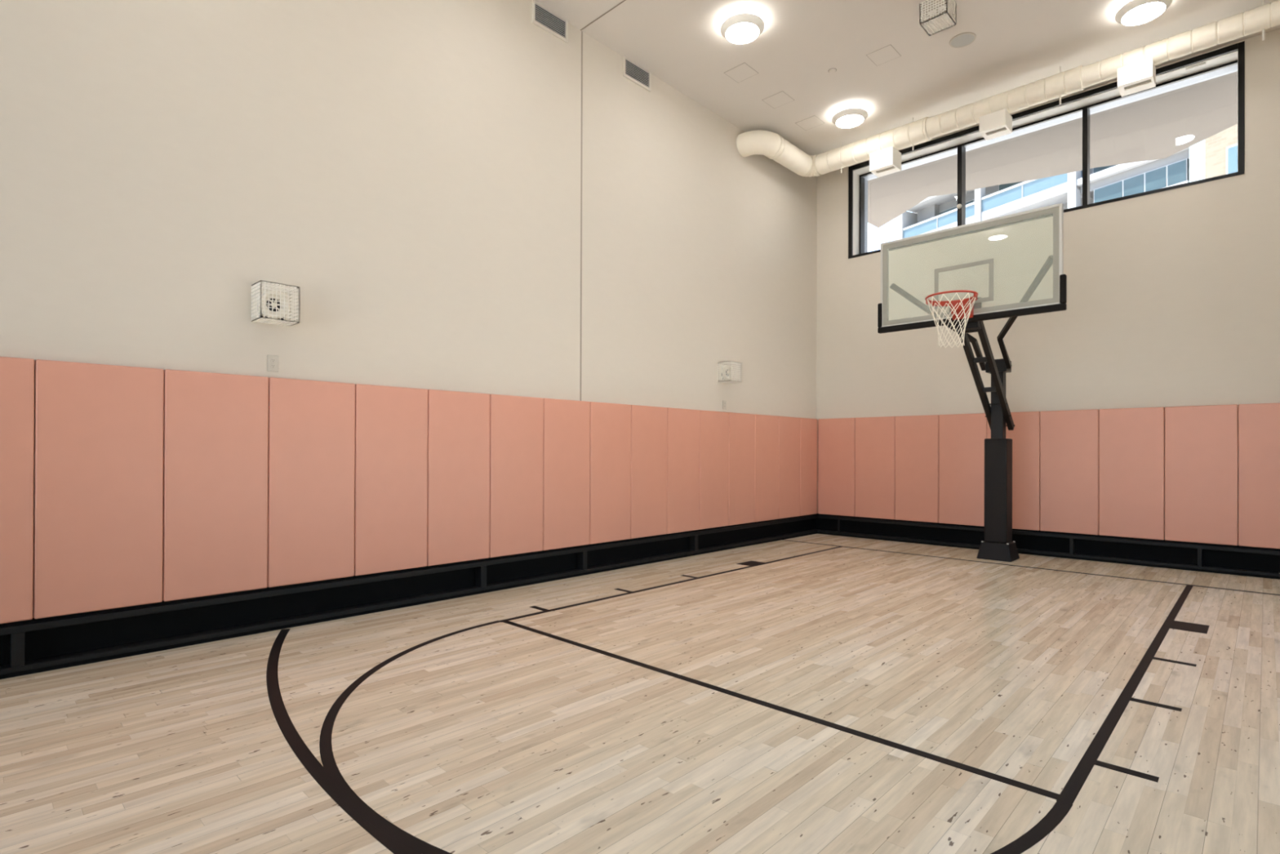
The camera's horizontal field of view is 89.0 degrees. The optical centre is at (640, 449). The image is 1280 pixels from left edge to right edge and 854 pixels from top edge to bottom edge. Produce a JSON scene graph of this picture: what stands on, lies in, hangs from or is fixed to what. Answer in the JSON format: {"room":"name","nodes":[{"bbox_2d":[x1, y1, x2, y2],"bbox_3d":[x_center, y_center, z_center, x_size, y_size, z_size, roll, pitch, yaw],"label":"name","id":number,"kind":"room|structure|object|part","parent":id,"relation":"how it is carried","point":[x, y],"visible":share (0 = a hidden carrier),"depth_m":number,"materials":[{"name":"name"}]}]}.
{"room":"indoor basketball court","nodes":[
{"label":"indoor basketball court","id":0,"kind":"room"},
{"bbox_2d":[0,0,817,617],"bbox_3d":[-1.656,-1.535,5.895,0.245,5.672,13.100,0,0,44],"label":"wall","id":1,"kind":"structure","parent":0,"point":[412,167],"depth_m":5.30,"materials":[{"name":"paint"}]},
{"bbox_2d":[0,356,34,623],"bbox_3d":[-3.710,0.228,3.541,0.054,1.496,0.606,0,0,44],"label":"pad","id":2,"kind":"object","parent":1,"relation":"attached to","point":[16,374],"visible":1,"depth_m":3.69,"materials":[{"name":"pink leather"}]},
{"bbox_2d":[33,359,164,618],"bbox_3d":[-3.288,0.231,3.981,0.054,1.496,0.606,0,0,44],"label":"pad","id":3,"kind":"object","parent":1,"relation":"attached to","point":[99,428],"visible":1,"depth_m":3.94,"materials":[{"name":"pink leather"}]},
{"bbox_2d":[162,368,268,601],"bbox_3d":[-2.865,0.234,4.421,0.054,1.496,0.606,0,0,44],"label":"pad","id":4,"kind":"object","parent":1,"relation":"attached to","point":[215,425],"visible":1,"depth_m":4.38,"materials":[{"name":"pink leather"}]},
{"bbox_2d":[266,355,278,372],"bbox_3d":[-2.642,-0.617,4.687,0.009,0.116,0.074,0,0,44],"label":"wall outlet","id":5,"kind":"object","parent":1,"relation":"attached to","point":[272,360],"visible":1,"depth_m":4.68,"materials":[{"name":"white plastic"}]},
{"bbox_2d":[251,280,299,326],"bbox_3d":[-2.579,-1.026,4.609,0.207,0.254,0.249,0,0,44],"label":"wall speaker","id":6,"kind":"object","parent":1,"relation":"attached to","point":[270,307],"visible":1,"depth_m":4.59,"materials":[{"name":"plastic"}]},
{"bbox_2d":[267,377,355,586],"bbox_3d":[-2.442,0.236,4.861,0.054,1.496,0.606,0,0,44],"label":"pad","id":7,"kind":"object","parent":1,"relation":"attached to","point":[311,470],"visible":0.98,"depth_m":4.82,"materials":[{"name":"pink leather"}]},
{"bbox_2d":[354,383,427,575],"bbox_3d":[-2.019,0.239,5.301,0.054,1.496,0.606,0,0,44],"label":"pad","id":8,"kind":"object","parent":1,"relation":"attached to","point":[391,504],"visible":0.96,"depth_m":5.27,"materials":[{"name":"pink leather"}]},
{"bbox_2d":[0,513,820,679],"bbox_3d":[-1.574,1.146,5.826,0.138,0.310,12.738,0,0,44],"label":"baseboard","id":9,"kind":"structure","parent":1,"relation":"attached to","point":[33,646],"depth_m":4.91,"materials":[{"name":"black rubber"}]},
{"bbox_2d":[426,389,489,565],"bbox_3d":[-1.597,0.242,5.740,0.054,1.496,0.606,0,0,44],"label":"pad","id":10,"kind":"object","parent":1,"relation":"attached to","point":[459,422],"visible":0.95,"depth_m":5.71,"materials":[{"name":"pink leather"}]},
{"bbox_2d":[488,394,543,557],"bbox_3d":[-1.174,0.244,6.180,0.054,1.496,0.606,0,0,44],"label":"pad","id":11,"kind":"object","parent":1,"relation":"attached to","point":[516,422],"visible":0.97,"depth_m":6.14,"materials":[{"name":"pink leather"}]},
{"bbox_2d":[531,0,568,43],"bbox_3d":[-0.896,-4.257,6.495,0.016,0.219,0.445,0,0,44],"label":"air vent","id":12,"kind":"object","parent":1,"relation":"in","point":[542,17],"visible":1,"depth_m":6.49,"materials":[{"name":"white metal"}]},
{"bbox_2d":[542,398,590,550],"bbox_3d":[-0.751,0.247,6.620,0.054,1.496,0.606,0,0,44],"label":"pad","id":13,"kind":"object","parent":1,"relation":"attached to","point":[566,423],"visible":0.94,"depth_m":6.58,"materials":[{"name":"pink leather"}]},
{"bbox_2d":[580,31,582,400],"bbox_3d":[-0.615,-2.433,6.801,0.004,3.865,0.014,0,0,44],"label":"trim","id":14,"kind":"structure","parent":1,"relation":"attached to","point":[581,31],"depth_m":6.80,"materials":[{"name":"beige paint"}]},
{"bbox_2d":[580,0,626,31],"bbox_3d":[1.813,-4.363,4.451,6.755,0.004,0.013,0,0,44],"label":"trim","id":15,"kind":"structure","parent":1,"relation":"attached to","point":[624,0],"depth_m":6.54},
{"bbox_2d":[589,401,631,544],"bbox_3d":[-0.329,0.250,7.060,0.054,1.496,0.606,0,0,44],"label":"pad","id":16,"kind":"object","parent":1,"relation":"attached to","point":[610,497],"visible":0.96,"depth_m":7.04,"materials":[{"name":"pink leather"}]},
{"bbox_2d":[622,56,651,92],"bbox_3d":[-0.033,-4.252,7.393,0.016,0.219,0.445,0,0,44],"label":"air vent","id":17,"kind":"object","parent":1,"relation":"in","point":[632,71],"visible":1,"depth_m":7.38,"materials":[{"name":"white metal"}]},
{"bbox_2d":[630,404,667,538],"bbox_3d":[0.094,0.253,7.500,0.054,1.496,0.606,0,0,44],"label":"pad","id":18,"kind":"object","parent":1,"relation":"attached to","point":[648,424],"visible":0.97,"depth_m":7.46,"materials":[{"name":"pink leather"}]},
{"bbox_2d":[666,407,699,533],"bbox_3d":[0.517,0.255,7.939,0.054,1.496,0.606,0,0,44],"label":"pad","id":19,"kind":"object","parent":1,"relation":"attached to","point":[682,424],"visible":0.96,"depth_m":7.89,"materials":[{"name":"pink leather"}]},
{"bbox_2d":[698,409,728,529],"bbox_3d":[0.939,0.258,8.379,0.054,1.496,0.606,0,0,44],"label":"pad","id":20,"kind":"object","parent":1,"relation":"attached to","point":[713,425],"visible":0.95,"depth_m":8.35,"materials":[{"name":"pink leather"}]},
{"bbox_2d":[722,400,726,409],"bbox_3d":[1.111,-0.584,8.592,0.009,0.116,0.074,0,0,44],"label":"wall outlet","id":21,"kind":"object","parent":1,"relation":"attached to","point":[724,402],"visible":1,"depth_m":8.59,"materials":[{"name":"white plastic"}]},
{"bbox_2d":[717,360,742,383],"bbox_3d":[1.168,-1.002,8.507,0.207,0.254,0.249,0,0,44],"label":"wall speaker","id":22,"kind":"object","parent":1,"relation":"attached to","point":[726,372],"visible":1,"depth_m":8.48,"materials":[{"name":"plastic"}]},
{"bbox_2d":[728,412,755,525],"bbox_3d":[1.362,0.261,8.819,0.054,1.496,0.606,0,0,44],"label":"pad","id":23,"kind":"object","parent":1,"relation":"attached to","point":[741,490],"visible":0.95,"depth_m":8.79,"materials":[{"name":"pink leather"}]},
{"bbox_2d":[755,413,778,521],"bbox_3d":[1.785,0.263,9.259,0.054,1.496,0.606,0,0,44],"label":"pad","id":24,"kind":"object","parent":1,"relation":"attached to","point":[766,427],"visible":0.93,"depth_m":9.23,"materials":[{"name":"pink leather"}]},
{"bbox_2d":[777,416,800,519],"bbox_3d":[2.207,0.266,9.699,0.054,1.496,0.606,0,0,44],"label":"pad","id":25,"kind":"object","parent":1,"relation":"attached to","point":[789,428],"visible":0.95,"depth_m":9.66,"materials":[{"name":"pink leather"}]},
{"bbox_2d":[800,417,817,515],"bbox_3d":[2.598,0.269,10.105,0.054,1.496,0.514,0,0,44],"label":"pad","id":26,"kind":"object","parent":1,"relation":"attached to","point":[808,442],"visible":0.97,"depth_m":10.07,"materials":[{"name":"pink leather"}]},
{"bbox_2d":[0,533,1279,853],"bbox_3d":[0.841,1.402,3.477,7.200,0.202,13.100,0,0,44],"label":"floor","id":27,"kind":"structure","parent":0,"point":[814,693],"depth_m":3.12,"materials":[{"name":"brown wood"}]},
{"bbox_2d":[877,203,1066,561],"bbox_3d":[3.815,-0.541,7.178,1.850,3.730,1.765,0,0,-11],"label":"basketball hoop","id":28,"kind":"object","parent":27,"relation":"on","point":[966,316],"visible":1,"depth_m":7.41,"materials":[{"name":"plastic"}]},
{"bbox_3d":[3.578,-1.462,7.112,0.320,0.310,0.210,0,0,44],"label":"mount plate","id":29,"kind":"part","parent":28,"relation":"part of","materials":[{"name":"red metal"}]},
{"bbox_3d":[3.492,-1.911,7.024,1.760,0.935,0.031,0,0,44],"label":"frame","id":30,"kind":"part","parent":28,"relation":"part of","materials":[{"name":"glass"}]},
{"bbox_2d":[882,206,1059,325],"bbox_3d":[3.471,-1.911,7.002,1.768,0.943,0.001,0,0,44],"label":"backboard","id":31,"kind":"object","parent":28,"relation":"attached to","point":[1046,211],"depth_m":6.88,"materials":[{"name":"clear glass"}]},
{"bbox_3d":[3.485,-1.911,7.016,1.820,0.995,0.051,0,0,44],"label":"frame","id":32,"kind":"part","parent":28,"relation":"part of","materials":[{"name":"glass"}]},
{"bbox_3d":[3.964,-0.829,7.655,0.056,1.191,1.331,0,0,44],"label":"arm rail","id":33,"kind":"part","parent":28,"relation":"part of","materials":[{"name":"black metal"}]},
{"bbox_3d":[4.105,-0.829,7.519,0.056,1.191,1.331,0,0,44],"label":"arm rail","id":34,"kind":"part","parent":28,"relation":"part of","materials":[{"name":"black metal"}]},
{"bbox_2d":[531,0,1279,155],"bbox_3d":[0.955,-4.494,3.591,7.200,0.250,13.370,0,0,44],"label":"ceiling","id":35,"kind":"structure","parent":0,"point":[1017,43],"depth_m":7.08,"materials":[{"name":"paint"}]},
{"bbox_2d":[724,62,758,83],"bbox_3d":[1.171,-4.355,7.548,0.290,0.002,0.284,0,0,44],"label":"access panel","id":36,"kind":"object","parent":35,"relation":"attached to","point":[739,73],"visible":1,"depth_m":7.54,"materials":[{"name":"paint"}]},
{"bbox_2d":[720,13,764,44],"bbox_3d":[1.042,-4.298,6.647,0.447,0.123,0.447,0,0,44],"label":"ceiling light","id":37,"kind":"object","parent":35,"relation":"attached to","point":[743,28],"visible":1,"depth_m":6.57,"materials":[{"name":"white plastic"}]},
{"bbox_2d":[725,22,759,43],"bbox_3d":[1.042,-4.248,6.647,0.332,0.023,0.332,0,0,44],"label":"diffuser","id":38,"kind":"object","parent":37,"relation":"attached to","point":[735,33],"depth_m":6.62,"materials":[{"name":"white plastic"}]},
{"bbox_2d":[762,91,794,108],"bbox_3d":[1.722,-4.352,8.126,0.296,0.002,0.283,0,0,44],"label":"access panel","id":39,"kind":"object","parent":35,"relation":"attached to","point":[781,98],"visible":1,"depth_m":8.12,"materials":[{"name":"paint"}]},
{"bbox_2d":[795,115,824,130],"bbox_3d":[2.266,-4.348,8.693,0.290,0.002,0.275,0,0,44],"label":"access panel","id":40,"kind":"object","parent":35,"relation":"attached to","point":[812,122],"visible":1,"depth_m":8.68,"materials":[{"name":"paint"}]},
{"bbox_2d":[828,68,836,73],"bbox_3d":[2.211,-4.347,7.492,0.094,0.012,0.094,0,0,44],"label":"sprinkler cover","id":41,"kind":"object","parent":35,"relation":"attached to","point":[831,70],"visible":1,"depth_m":7.48,"materials":[{"name":"paint"}]},
{"bbox_2d":[831,106,867,128],"bbox_3d":[2.706,-4.287,8.412,0.447,0.123,0.447,0,0,44],"label":"ceiling light","id":42,"kind":"object","parent":35,"relation":"attached to","point":[851,117],"visible":1,"depth_m":8.33,"materials":[{"name":"white plastic"}]},
{"bbox_2d":[836,115,863,127],"bbox_3d":[2.706,-4.237,8.412,0.332,0.023,0.332,0,0,44],"label":"diffuser","id":43,"kind":"object","parent":42,"relation":"attached to","point":[842,121],"depth_m":8.39,"materials":[{"name":"white plastic"}]},
{"bbox_2d":[866,44,901,66],"bbox_3d":[2.692,-4.351,7.205,0.276,0.002,0.281,0,0,44],"label":"access panel","id":44,"kind":"object","parent":35,"relation":"attached to","point":[888,53],"visible":1,"depth_m":7.19,"materials":[{"name":"paint"}]},
{"bbox_2d":[919,0,956,35],"bbox_3d":[2.911,-4.253,6.370,0.257,0.205,0.257,0,0,44],"label":"speaker","id":45,"kind":"object","parent":35,"relation":"attached to","point":[931,11],"visible":1,"depth_m":6.33,"materials":[{"name":"white plastic"}]},
{"bbox_2d":[949,32,976,48],"bbox_3d":[3.428,-4.346,6.928,0.256,0.008,0.256,0,0,44],"label":"ceiling speaker","id":46,"kind":"object","parent":35,"relation":"attached to","point":[964,39],"visible":1,"depth_m":6.92},
{"bbox_2d":[736,0,1279,177],"bbox_3d":[4.268,-4.134,7.004,6.753,0.427,1.549,0,0,44],"label":"air duct","id":47,"kind":"object","parent":35,"relation":"hanging from","point":[770,144],"visible":0.96,"depth_m":7.67,"materials":[{"name":"metal"}]},
{"bbox_2d":[869,146,901,177],"bbox_3d":[3.317,-3.881,8.814,0.317,0.235,0.280,0,0,44],"label":"outlet","id":48,"kind":"object","parent":47,"relation":"attached to","point":[882,162],"visible":1,"depth_m":8.73,"materials":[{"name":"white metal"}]},
{"bbox_2d":[875,166,894,172],"bbox_3d":[3.302,-3.773,8.779,0.252,0.014,0.080,0,0,44],"label":"grille","id":49,"kind":"object","parent":48,"relation":"attached to","point":[885,169],"depth_m":8.78,"materials":[{"name":"beige metal"}]},
{"bbox_2d":[978,108,1012,140],"bbox_3d":[4.296,-3.918,7.873,0.287,0.190,0.280,0,0,44],"label":"outlet","id":50,"kind":"object","parent":47,"relation":"attached to","point":[998,123],"visible":1,"depth_m":7.80,"materials":[{"name":"white metal"}]},
{"bbox_2d":[986,127,1006,134],"bbox_3d":[4.280,-3.832,7.839,0.222,0.014,0.080,0,0,44],"label":"grille","id":51,"kind":"object","parent":50,"relation":"attached to","point":[998,130],"depth_m":7.84,"materials":[{"name":"beige metal"}]},
{"bbox_3d":[4.769,-4.131,7.398,0.017,0.427,0.017,0,0,21],"label":"hanger rod","id":52,"kind":"part","parent":47,"relation":"part of","materials":[{"name":"beige metal"}]},
{"bbox_2d":[1117,57,1155,97],"bbox_3d":[5.279,-3.949,6.929,0.295,0.190,0.280,0,0,44],"label":"outlet","id":53,"kind":"object","parent":47,"relation":"attached to","point":[1140,76],"visible":1,"depth_m":6.86,"materials":[{"name":"white metal"}]},
{"bbox_2d":[1124,79,1151,88],"bbox_3d":[5.263,-3.863,6.895,0.230,0.014,0.080,0,0,44],"label":"grille","id":54,"kind":"object","parent":53,"relation":"attached to","point":[1140,83],"depth_m":6.89,"materials":[{"name":"white metal"}]},
{"bbox_3d":[5.972,-4.130,6.242,0.017,0.427,0.017,0,0,21],"label":"hanger rod","id":55,"kind":"part","parent":47,"relation":"part of","materials":[{"name":"beige metal"}]},
{"bbox_2d":[1115,0,1172,26],"bbox_3d":[4.890,-4.286,6.334,0.447,0.123,0.447,0,0,44],"label":"ceiling light","id":56,"kind":"object","parent":35,"relation":"attached to","point":[1135,12],"visible":1,"depth_m":6.30,"materials":[{"name":"white plastic"}]},
{"bbox_2d":[1121,2,1164,25],"bbox_3d":[4.889,-4.236,6.334,0.332,0.023,0.332,0,0,44],"label":"diffuser","id":57,"kind":"object","parent":56,"relation":"attached to","point":[1140,13],"depth_m":6.31,"materials":[{"name":"white plastic"}]},
{"bbox_2d":[816,28,1279,545],"bbox_3d":[5.399,-1.504,8.217,7.200,5.672,0.515,0,0,44],"label":"wall","id":58,"kind":"structure","parent":0,"point":[1173,295],"depth_m":7.77,"materials":[{"name":"paint"}]},
{"bbox_2d":[817,417,855,516],"bbox_3d":[3.037,0.270,10.079,0.612,1.496,0.054,0,0,44],"label":"pad","id":59,"kind":"object","parent":58,"relation":"attached to","point":[836,436],"visible":1,"depth_m":10.05,"materials":[{"name":"pink leather"}]},
{"bbox_2d":[854,416,895,519],"bbox_3d":[3.479,0.270,9.655,0.606,1.496,0.054,0,0,44],"label":"pad","id":60,"kind":"object","parent":58,"relation":"attached to","point":[874,437],"visible":1,"depth_m":9.63,"materials":[{"name":"pink leather"}]},
{"bbox_2d":[894,414,938,522],"bbox_3d":[3.919,0.271,9.232,0.606,1.496,0.054,0,0,44],"label":"pad","id":61,"kind":"object","parent":58,"relation":"attached to","point":[916,437],"visible":1,"depth_m":9.21,"materials":[{"name":"pink leather"}]},
{"bbox_2d":[938,413,986,526],"bbox_3d":[4.359,0.271,8.809,0.606,1.496,0.054,0,0,44],"label":"pad","id":62,"kind":"object","parent":58,"relation":"attached to","point":[962,437],"visible":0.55,"depth_m":8.79,"materials":[{"name":"pink leather"}]},
{"bbox_2d":[986,411,1039,530],"bbox_3d":[4.798,0.271,8.386,0.606,1.496,0.054,0,0,44],"label":"pad","id":63,"kind":"object","parent":58,"relation":"attached to","point":[1025,434],"visible":0.49,"depth_m":8.26,"materials":[{"name":"pink leather"}]},
{"bbox_2d":[848,40,1244,258],"bbox_3d":[4.974,-3.619,8.629,4.452,1.406,0.525,0,0,44],"label":"window","id":64,"kind":"structure","parent":58,"relation":"in","point":[1230,59],"depth_m":8.12,"materials":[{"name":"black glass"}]},
{"bbox_2d":[1185,62,1205,70],"bbox_3d":[6.162,-4.247,7.226,0.170,0.006,0.030,0,0,44],"label":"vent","id":65,"kind":"object","parent":64,"relation":"attached to","point":[1200,64],"depth_m":7.22,"materials":[{"name":"white metal"}]},
{"bbox_2d":[817,513,1279,579],"bbox_3d":[5.257,1.176,7.999,6.700,0.310,0.138,0,0,44],"label":"baseboard","id":66,"kind":"structure","parent":58,"relation":"attached to","point":[1247,561],"depth_m":7.86,"materials":[{"name":"black rubber"}]},
{"bbox_3d":[5.245,1.065,7.987,6.700,0.042,0.095,0,0,44],"label":"rail","id":67,"kind":"part","parent":66,"relation":"part of","materials":[{"name":"black paint"}]},
{"bbox_2d":[867,71,1237,227],"bbox_3d":[6.393,-4.432,9.269,7.228,0.300,2.350,0,0,44],"label":"ceiling","id":68,"kind":"structure","parent":58,"relation":"attached to","point":[1162,126],"depth_m":9.26,"materials":[{"name":"paint"}]},
{"bbox_2d":[1040,408,1098,534],"bbox_3d":[5.238,0.272,7.964,0.606,1.496,0.054,0,0,44],"label":"pad","id":69,"kind":"object","parent":58,"relation":"attached to","point":[1069,438],"visible":1,"depth_m":7.93,"materials":[{"name":"pink leather"}]},
{"bbox_2d":[1098,406,1164,539],"bbox_3d":[5.678,0.272,7.541,0.606,1.496,0.054,0,0,44],"label":"pad","id":70,"kind":"object","parent":58,"relation":"attached to","point":[1131,440],"visible":1,"depth_m":7.51,"materials":[{"name":"pink leather"}]},
{"bbox_2d":[1164,404,1237,545],"bbox_3d":[6.118,0.272,7.118,0.606,1.496,0.054,0,0,44],"label":"pad","id":71,"kind":"object","parent":58,"relation":"attached to","point":[1201,442],"visible":1,"depth_m":7.09,"materials":[{"name":"pink leather"}]},
{"bbox_2d":[1238,402,1279,548],"bbox_3d":[6.558,0.273,6.696,0.606,1.496,0.054,0,0,44],"label":"pad","id":72,"kind":"object","parent":58,"relation":"attached to","point":[1259,424],"visible":1,"depth_m":6.77,"materials":[{"name":"pink leather"}]},
{"label":"outside","id":73,"kind":"structure","parent":0,"visible":0},
{"bbox_3d":[16.650,1.818,24.689,160.000,0.200,200.000,0,0,44],"label":"ground","id":74,"kind":"structure","parent":73,"visible":0},
{"bbox_2d":[893,139,1204,240],"bbox_3d":[28.587,-11.684,44.491,9.120,27.000,20.070,0,0,-27],"label":"apartment building","id":75,"kind":"structure","parent":74,"relation":"on","point":[935,213],"depth_m":40.64,"materials":[{"name":"white"}]},
{"bbox_3d":[22.279,-17.390,50.429,0.500,2.600,1.600,0,0,-27],"label":"wall panel","id":76,"kind":"part","parent":75,"relation":"part of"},
{"bbox_3d":[21.898,-16.583,47.986,0.030,0.870,6.220,0,0,-27],"label":"balustrade","id":77,"kind":"part","parent":75,"relation":"part of","materials":[{"name":"blue glass"}]},
{"bbox_3d":[21.900,-17.098,47.988,0.130,0.160,6.220,0,0,-27],"label":"handrail","id":78,"kind":"part","parent":75,"relation":"part of","materials":[{"name":"white metal"}]},
{"bbox_3d":[21.892,-16.188,47.983,0.100,0.120,6.220,0,0,-27],"label":"rail","id":79,"kind":"part","parent":75,"relation":"part of","materials":[{"name":"white metal"}]},
{"bbox_3d":[23.468,-17.116,48.508,0.020,1.850,2.900,0,0,-27],"label":"pane","id":80,"kind":"part","parent":75,"relation":"part of","materials":[{"name":"blue glass"}]},
{"bbox_3d":[24.796,-17.204,42.236,0.130,0.160,5.780,0,0,-27],"label":"handrail","id":81,"kind":"part","parent":75,"relation":"part of","materials":[{"name":"white metal"}]},
{"bbox_3d":[24.794,-16.649,42.234,0.030,0.950,5.780,0,0,-27],"label":"balustrade","id":82,"kind":"part","parent":75,"relation":"part of","materials":[{"name":"blue glass"}]},
{"bbox_3d":[24.788,-16.214,42.230,0.100,0.120,5.780,0,0,-27],"label":"rail","id":83,"kind":"part","parent":75,"relation":"part of","materials":[{"name":"white metal"}]},
{"bbox_3d":[26.256,-17.347,42.971,0.020,2.100,5.500,0,0,-27],"label":"pane","id":84,"kind":"part","parent":75,"relation":"part of","materials":[{"name":"blue glass"}]},
{"bbox_3d":[29.010,-17.353,37.500,0.020,2.100,5.450,0,0,-27],"label":"pane","id":85,"kind":"part","parent":75,"relation":"part of","materials":[{"name":"glass"}]},
{"bbox_3d":[27.198,-14.268,37.889,0.020,2.120,1.480,0,0,-27],"label":"pane","id":86,"kind":"part","parent":75,"relation":"part of","materials":[{"name":"blue glass"}]},
{"bbox_3d":[27.794,-14.269,36.706,0.020,2.120,1.010,0,0,-27],"label":"pane","id":87,"kind":"part","parent":75,"relation":"part of","materials":[{"name":"blue glass"}]},
{"bbox_3d":[28.275,-14.270,35.750,0.020,2.120,0.970,0,0,-27],"label":"pane","id":88,"kind":"part","parent":75,"relation":"part of","materials":[{"name":"blue glass"}]},
{"bbox_3d":[27.561,-14.040,36.711,0.130,0.160,5.550,0,0,-27],"label":"handrail","id":89,"kind":"part","parent":75,"relation":"part of","materials":[{"name":"white metal"}]},
{"bbox_3d":[28.716,-14.271,34.874,0.020,2.120,0.830,0,0,-27],"label":"pane","id":90,"kind":"part","parent":75,"relation":"part of","materials":[{"name":"blue glass"}]},
{"bbox_3d":[29.687,-10.210,34.195,1.800,24.000,0.690,0,0,-27],"label":"panel","id":91,"kind":"part","parent":75,"relation":"part of","materials":[{"name":"white paint"}]},
{"bbox_2d":[1204,124,1237,178],"bbox_3d":[35.946,-10.204,28.590,8.260,24.000,14.910,0,0,-27],"label":"brick building","id":92,"kind":"structure","parent":74,"relation":"on","point":[1221,148],"depth_m":32.82,"materials":[{"name":"beige brick"}]},
{"bbox_3d":[29.602,-14.316,32.068,0.020,1.400,1.060,0,0,-27],"label":"pane","id":93,"kind":"part","parent":92,"relation":"part of","materials":[{"name":"blue glass"}]}
]}

